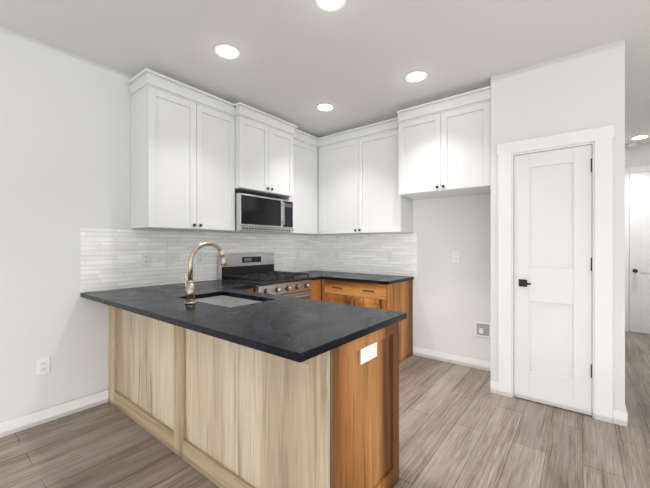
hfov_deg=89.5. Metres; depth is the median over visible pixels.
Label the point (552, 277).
pantry door
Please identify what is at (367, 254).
tile backsplash
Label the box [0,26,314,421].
wall
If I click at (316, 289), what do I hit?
base cabinet
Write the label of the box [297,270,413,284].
countertop
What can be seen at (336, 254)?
electrical outlet
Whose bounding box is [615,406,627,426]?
baseboard
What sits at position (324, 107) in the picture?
recessed light
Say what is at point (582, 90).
wall
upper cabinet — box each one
[127,68,234,231]
[233,102,297,198]
[270,129,326,234]
[317,117,412,234]
[397,86,490,199]
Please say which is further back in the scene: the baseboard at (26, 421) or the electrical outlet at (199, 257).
the electrical outlet at (199, 257)
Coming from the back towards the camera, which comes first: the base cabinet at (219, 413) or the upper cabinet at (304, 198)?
the upper cabinet at (304, 198)
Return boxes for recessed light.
[214,44,239,58]
[315,0,346,11]
[316,103,333,110]
[405,70,427,81]
[630,135,649,139]
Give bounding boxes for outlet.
[36,357,49,375]
[141,253,149,265]
[196,252,202,262]
[334,250,338,258]
[387,251,392,259]
[452,251,458,262]
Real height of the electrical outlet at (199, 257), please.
0.118 m
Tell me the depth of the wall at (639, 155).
4.80 m
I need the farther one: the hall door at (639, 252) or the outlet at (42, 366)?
the hall door at (639, 252)
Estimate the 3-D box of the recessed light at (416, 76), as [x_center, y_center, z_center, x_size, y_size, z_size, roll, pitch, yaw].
[0.790,-1.458,2.838,0.190,0.008,0.190,0,0,38]
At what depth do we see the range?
3.50 m
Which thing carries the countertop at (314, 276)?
on the base cabinet at (316, 289)
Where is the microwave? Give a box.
[222,193,292,232]
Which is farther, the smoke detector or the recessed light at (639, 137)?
the smoke detector
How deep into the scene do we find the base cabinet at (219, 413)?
1.57 m
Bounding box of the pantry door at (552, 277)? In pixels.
[514,145,591,415]
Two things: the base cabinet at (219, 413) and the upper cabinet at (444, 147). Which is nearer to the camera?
the base cabinet at (219, 413)
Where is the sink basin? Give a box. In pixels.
[195,295,260,306]
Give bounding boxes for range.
[218,253,311,298]
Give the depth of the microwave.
3.46 m
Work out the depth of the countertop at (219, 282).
3.14 m
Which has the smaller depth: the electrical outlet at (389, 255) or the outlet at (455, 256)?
the outlet at (455, 256)
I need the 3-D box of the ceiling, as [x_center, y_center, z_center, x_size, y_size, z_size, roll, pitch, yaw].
[1.275,-1.512,0.906,7.240,0.100,10.440,0,0,38]
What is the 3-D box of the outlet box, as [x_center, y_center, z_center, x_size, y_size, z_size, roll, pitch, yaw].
[1.620,0.870,3.361,0.154,0.148,0.020,0,0,38]
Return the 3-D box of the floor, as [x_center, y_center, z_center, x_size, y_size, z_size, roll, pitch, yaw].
[1.275,1.334,0.906,7.240,0.100,10.440,0,0,38]
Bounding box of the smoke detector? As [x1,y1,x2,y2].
[627,142,638,147]
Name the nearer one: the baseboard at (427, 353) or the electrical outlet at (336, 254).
the baseboard at (427, 353)
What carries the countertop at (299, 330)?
on the base cabinet at (219, 413)
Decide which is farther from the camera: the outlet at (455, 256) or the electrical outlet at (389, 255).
the electrical outlet at (389, 255)
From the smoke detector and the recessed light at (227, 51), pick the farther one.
the smoke detector
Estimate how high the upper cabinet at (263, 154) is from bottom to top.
0.822 m
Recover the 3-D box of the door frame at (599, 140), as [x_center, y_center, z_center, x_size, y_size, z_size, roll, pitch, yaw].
[1.813,0.211,2.629,0.756,2.146,0.131,0,0,38]
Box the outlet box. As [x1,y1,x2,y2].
[475,321,490,337]
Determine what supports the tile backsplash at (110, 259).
attached to the wall at (65, 146)
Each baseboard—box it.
[0,390,108,437]
[413,346,490,371]
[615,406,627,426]
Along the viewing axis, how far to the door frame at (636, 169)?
4.85 m
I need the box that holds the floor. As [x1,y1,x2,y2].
[0,331,649,487]
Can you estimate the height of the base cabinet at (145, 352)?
0.880 m
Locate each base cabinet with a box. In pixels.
[109,306,180,456]
[181,322,398,487]
[309,279,321,300]
[322,279,412,362]
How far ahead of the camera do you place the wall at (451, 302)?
3.56 m
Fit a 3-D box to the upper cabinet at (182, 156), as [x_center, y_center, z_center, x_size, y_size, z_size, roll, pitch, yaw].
[-1.281,-0.764,3.020,0.365,1.247,0.867,0,0,38]
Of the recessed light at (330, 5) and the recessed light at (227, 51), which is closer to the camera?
the recessed light at (330, 5)
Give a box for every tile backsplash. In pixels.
[80,228,315,292]
[316,234,416,276]
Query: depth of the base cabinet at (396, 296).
3.61 m
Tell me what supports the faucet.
on the countertop at (299, 330)
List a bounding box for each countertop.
[81,282,406,362]
[198,280,255,288]
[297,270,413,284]
[303,274,324,279]
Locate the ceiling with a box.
[0,0,649,146]
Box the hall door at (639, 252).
[629,171,649,333]
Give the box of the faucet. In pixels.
[184,241,226,303]
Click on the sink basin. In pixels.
(225, 301)
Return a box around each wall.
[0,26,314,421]
[315,193,490,361]
[491,39,624,411]
[625,143,649,333]
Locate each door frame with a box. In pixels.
[497,125,613,422]
[625,165,649,331]
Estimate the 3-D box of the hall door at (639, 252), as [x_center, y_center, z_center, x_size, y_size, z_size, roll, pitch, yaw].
[4.799,0.111,4.567,0.812,2.335,0.083,0,0,38]
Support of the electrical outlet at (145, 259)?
attached to the tile backsplash at (110, 259)
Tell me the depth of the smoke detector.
4.70 m
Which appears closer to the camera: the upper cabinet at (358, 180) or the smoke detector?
the upper cabinet at (358, 180)

